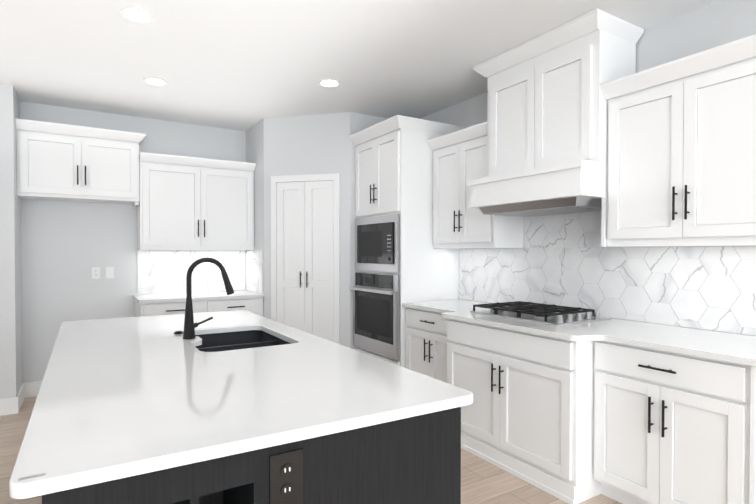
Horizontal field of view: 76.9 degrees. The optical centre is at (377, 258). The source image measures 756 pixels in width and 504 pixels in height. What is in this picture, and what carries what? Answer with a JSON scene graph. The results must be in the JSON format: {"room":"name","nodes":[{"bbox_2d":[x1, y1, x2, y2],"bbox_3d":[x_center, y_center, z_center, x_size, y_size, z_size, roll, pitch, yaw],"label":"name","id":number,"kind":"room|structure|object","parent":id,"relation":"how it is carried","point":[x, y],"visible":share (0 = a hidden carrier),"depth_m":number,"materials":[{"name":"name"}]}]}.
{"room":"kitchen","nodes":[
{"label":"kitchen","id":0,"kind":"room"},
{"bbox_2d":[0,83,22,398],"bbox_3d":[-4.949,-0.061,3.154,4.120,2.743,0.600,0,1,-32],"label":"wall","id":1,"kind":"structure","parent":0,"point":[11,373],"depth_m":3.96,"materials":[{"name":"white paint"}]},
{"bbox_2d":[0,395,19,415],"bbox_3d":[-4.697,1.246,2.967,3.936,0.135,0.017,0,1,-32],"label":"baseboard","id":2,"kind":"structure","parent":1,"relation":"attached to","point":[12,405],"depth_m":3.97,"materials":[{"name":"white wood"}]},
{"bbox_2d":[17,383,25,407],"bbox_3d":[-3.165,1.229,4.219,0.015,0.135,0.450,0,1,-32],"label":"baseboard","id":3,"kind":"structure","parent":1,"relation":"attached to","point":[22,392],"depth_m":4.26,"materials":[{"name":"white wood"}]},
{"bbox_2d":[20,101,245,382],"bbox_3d":[-1.848,-0.091,5.363,3.480,2.743,0.100,0,1,-32],"label":"wall","id":4,"kind":"structure","parent":0,"point":[66,246],"depth_m":4.66,"materials":[{"name":"white paint"}]},
{"bbox_2d":[26,381,41,396],"bbox_3d":[-2.913,1.223,4.655,0.904,0.135,0.015,0,1,-32],"label":"baseboard","id":5,"kind":"structure","parent":4,"relation":"attached to","point":[32,388],"depth_m":4.45,"materials":[{"name":"white wood"}]},
{"bbox_2d":[15,118,145,203],"bbox_3d":[-2.768,-0.878,4.497,1.010,0.650,0.384,0,1,-32],"label":"upper cabinet","id":6,"kind":"object","parent":4,"relation":"attached to","point":[61,162],"visible":1,"depth_m":4.35,"materials":[{"name":"white wood"}]},
{"bbox_2d":[92,267,99,278],"bbox_3d":[-2.795,0.144,4.717,0.070,0.114,0.008,0,1,-32],"label":"outlet","id":7,"kind":"object","parent":4,"relation":"attached to","point":[95,272],"visible":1,"depth_m":4.71,"materials":[{"name":"white plastic"}]},
{"bbox_2d":[106,267,113,277],"bbox_3d":[-2.693,0.143,4.781,0.070,0.114,0.005,0,1,-32],"label":"switch plate","id":8,"kind":"object","parent":4,"relation":"attached to","point":[109,272],"visible":1,"depth_m":4.78,"materials":[{"name":"white plastic"}]},
{"bbox_2d":[137,250,244,293],"bbox_3d":[-2.007,0.140,5.202,1.116,0.456,0.006,0,1,-32],"label":"backsplash","id":9,"kind":"structure","parent":4,"relation":"attached to","point":[161,271],"depth_m":5.14,"materials":[{"name":"stone"}]},
{"bbox_2d":[137,152,255,249],"bbox_3d":[-1.903,-0.559,5.036,1.126,0.943,0.384,0,1,-32],"label":"upper cabinet","id":10,"kind":"object","parent":4,"relation":"attached to","point":[190,203],"visible":0.98,"depth_m":4.89,"materials":[{"name":"white wood"}]},
{"bbox_2d":[0,396,621,503],"bbox_3d":[-1.167,1.397,0.455,7.700,0.100,9.200,0,1,-32],"label":"floor","id":11,"kind":"structure","parent":0,"point":[483,481],"depth_m":2.82,"materials":[{"name":"brown wood"}]},
{"bbox_2d":[133,290,263,316],"bbox_3d":[-1.849,0.830,4.922,1.172,0.914,0.667,0,1,-32],"label":"base cabinet","id":12,"kind":"object","parent":11,"relation":"on","point":[175,303],"visible":0.35,"depth_m":4.70,"materials":[{"name":"white wood"}]},
{"bbox_2d":[42,410,460,503],"bbox_3d":[-0.828,0.881,2.261,1.101,0.883,2.432,0,1,-32],"label":"kitchen island","id":13,"kind":"object","parent":11,"relation":"on","point":[418,460],"depth_m":1.30,"materials":[{"name":"black wood"}]},
{"bbox_2d":[9,310,472,501],"bbox_3d":[-0.844,0.424,2.239,1.162,0.030,2.512,0,1,-32],"label":"island countertop","id":14,"kind":"structure","parent":13,"relation":"on","point":[120,401],"depth_m":1.42,"materials":[{"name":"white stone"}]},
{"bbox_2d":[18,473,45,480],"bbox_3d":[-0.675,0.426,0.930,0.043,0.001,0.011,0,1,-32],"label":"label","id":15,"kind":"object","parent":14,"relation":"on","point":[32,476],"visible":1,"depth_m":0.93,"materials":[{"name":"silver metal"}]},
{"bbox_2d":[183,257,234,338],"bbox_3d":[-0.874,0.200,2.465,0.260,0.411,0.062,0,1,-32],"label":"faucet","id":16,"kind":"object","parent":14,"relation":"on","point":[190,325],"visible":1,"depth_m":2.41,"materials":[{"name":"black metal"}]},
{"bbox_2d":[195,330,290,351],"bbox_3d":[-0.739,0.552,2.472,0.508,0.230,0.708,0,1,-32],"label":"sink","id":17,"kind":"object","parent":14,"relation":"in","point":[218,342],"depth_m":2.75,"materials":[{"name":"black"}]},
{"bbox_2d":[269,448,302,503],"bbox_3d":[-0.228,0.555,1.191,0.087,0.140,0.010,0,1,-32],"label":"outlet","id":18,"kind":"object","parent":13,"relation":"attached to","point":[285,477],"visible":1,"depth_m":1.19,"materials":[{"name":"black plastic"}]},
{"bbox_2d":[349,115,463,367],"bbox_3d":[0.252,0.039,4.569,0.739,2.505,0.856,0,1,-32],"label":"tall cabinet","id":19,"kind":"object","parent":11,"relation":"on","point":[393,165],"visible":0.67,"depth_m":4.23,"materials":[{"name":"white wood"}]},
{"bbox_2d":[349,272,399,360],"bbox_3d":[0.220,0.508,4.591,0.722,0.743,0.752,0,1,-32],"label":"wall oven","id":20,"kind":"object","parent":19,"relation":"in","point":[376,313],"visible":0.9,"depth_m":4.35,"materials":[{"name":"silver metal"}]},
{"bbox_2d":[355,214,399,272],"bbox_3d":[0.244,-0.135,4.597,0.664,0.508,0.752,0,1,-32],"label":"microwave","id":21,"kind":"object","parent":19,"relation":"in","point":[377,244],"visible":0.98,"depth_m":4.36,"materials":[{"name":"silver metal"}]},
{"bbox_2d":[402,299,755,503],"bbox_3d":[1.088,0.854,3.153,0.816,0.914,2.563,0,1,-32],"label":"base cabinets","id":22,"kind":"object","parent":11,"relation":"on","point":[622,411],"depth_m":2.55,"materials":[{"name":"white wood"}]},
{"bbox_2d":[471,301,609,325],"bbox_3d":[1.095,0.365,3.287,0.530,0.058,0.760,0,1,-32],"label":"gas cooktop","id":23,"kind":"object","parent":22,"relation":"on","point":[553,314],"visible":1,"depth_m":3.16,"materials":[{"name":"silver metal"}]},
{"bbox_2d":[246,112,386,349],"bbox_3d":[-0.591,-0.090,5.316,1.390,2.743,1.300,0,1,-32],"label":"wall","id":24,"kind":"structure","parent":0,"point":[303,144],"depth_m":4.83,"materials":[{"name":"white paint"}]},
{"bbox_2d":[246,250,262,293],"bbox_3d":[-1.365,0.139,5.240,0.006,0.456,0.618,0,1,-32],"label":"backsplash","id":25,"kind":"object","parent":24,"relation":"attached to","point":[254,270],"visible":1,"depth_m":5.21,"materials":[{"name":"stone"}]},
{"bbox_2d":[271,173,339,343],"bbox_3d":[-0.743,0.220,4.845,0.740,2.135,0.025,0,1,13],"label":"door frame","id":26,"kind":"structure","parent":24,"relation":"attached to","point":[334,178],"depth_m":4.79,"materials":[{"name":"white wood"}]},
{"bbox_2d":[277,181,333,341],"bbox_3d":[-0.742,0.249,4.848,0.447,2.054,0.447,0,1,-32],"label":"pantry doors","id":27,"kind":"structure","parent":24,"relation":"in","point":[305,256],"depth_m":4.83,"materials":[{"name":"white wood"}]},
{"bbox_2d":[0,0,716,130],"bbox_3d":[-1.167,-1.446,0.417,7.700,0.100,9.200,0,1,-32],"label":"ceiling","id":28,"kind":"structure","parent":0,"point":[242,65],"depth_m":3.30,"materials":[{"name":"white paint"}]},
{"bbox_2d":[120,7,154,23],"bbox_3d":[-1.412,-1.423,2.793,0.184,0.006,0.184,0,1,-32],"label":"recessed light","id":29,"kind":"object","parent":28,"relation":"in","point":[137,15],"visible":1,"depth_m":2.78,"materials":[{"name":"white plastic"}]},
{"bbox_2d":[143,77,167,85],"bbox_3d":[-1.810,-1.438,3.875,0.184,0.006,0.184,0,1,-32],"label":"recessed light","id":30,"kind":"object","parent":28,"relation":"in","point":[154,81],"visible":1,"depth_m":3.86,"materials":[{"name":"white"}]},
{"bbox_2d":[318,79,340,86],"bbox_3d":[-0.399,-1.439,3.912,0.184,0.006,0.184,0,1,-32],"label":"recessed light","id":31,"kind":"object","parent":28,"relation":"in","point":[329,83],"visible":1,"depth_m":3.91,"materials":[{"name":"white plastic"}]},
{"bbox_2d":[420,0,755,248],"bbox_3d":[2.066,-0.051,2.433,0.100,2.743,9.200,0,1,-32],"label":"wall","id":32,"kind":"structure","parent":0,"point":[709,26],"depth_m":2.78,"materials":[{"name":"white paint"}]},
{"bbox_2d":[427,121,492,248],"bbox_3d":[0.794,-0.565,4.020,0.384,0.957,0.746,0,1,-32],"label":"upper cabinet","id":33,"kind":"object","parent":32,"relation":"attached to","point":[459,158],"visible":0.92,"depth_m":3.95,"materials":[{"name":"white wood"}]},
{"bbox_2d":[467,8,643,247],"bbox_3d":[1.146,-0.754,3.253,0.566,1.356,1.016,0,1,-32],"label":"range hood","id":34,"kind":"object","parent":32,"relation":"attached to","point":[547,132],"visible":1,"depth_m":3.04,"materials":[{"name":"white wood"}]},
{"bbox_2d":[459,211,755,335],"bbox_3d":[1.426,0.000,3.364,0.006,0.785,2.536,0,1,-32],"label":"backsplash","id":35,"kind":"structure","parent":32,"relation":"attached to","point":[567,260],"depth_m":3.15,"materials":[{"name":"tile"}]},
{"bbox_2d":[600,34,755,246],"bbox_3d":[1.718,-0.544,2.524,0.384,0.957,0.923,0,1,-32],"label":"upper cabinet","id":36,"kind":"object","parent":32,"relation":"attached to","point":[681,170],"visible":1,"depth_m":2.46,"materials":[{"name":"white wood"}]}
]}

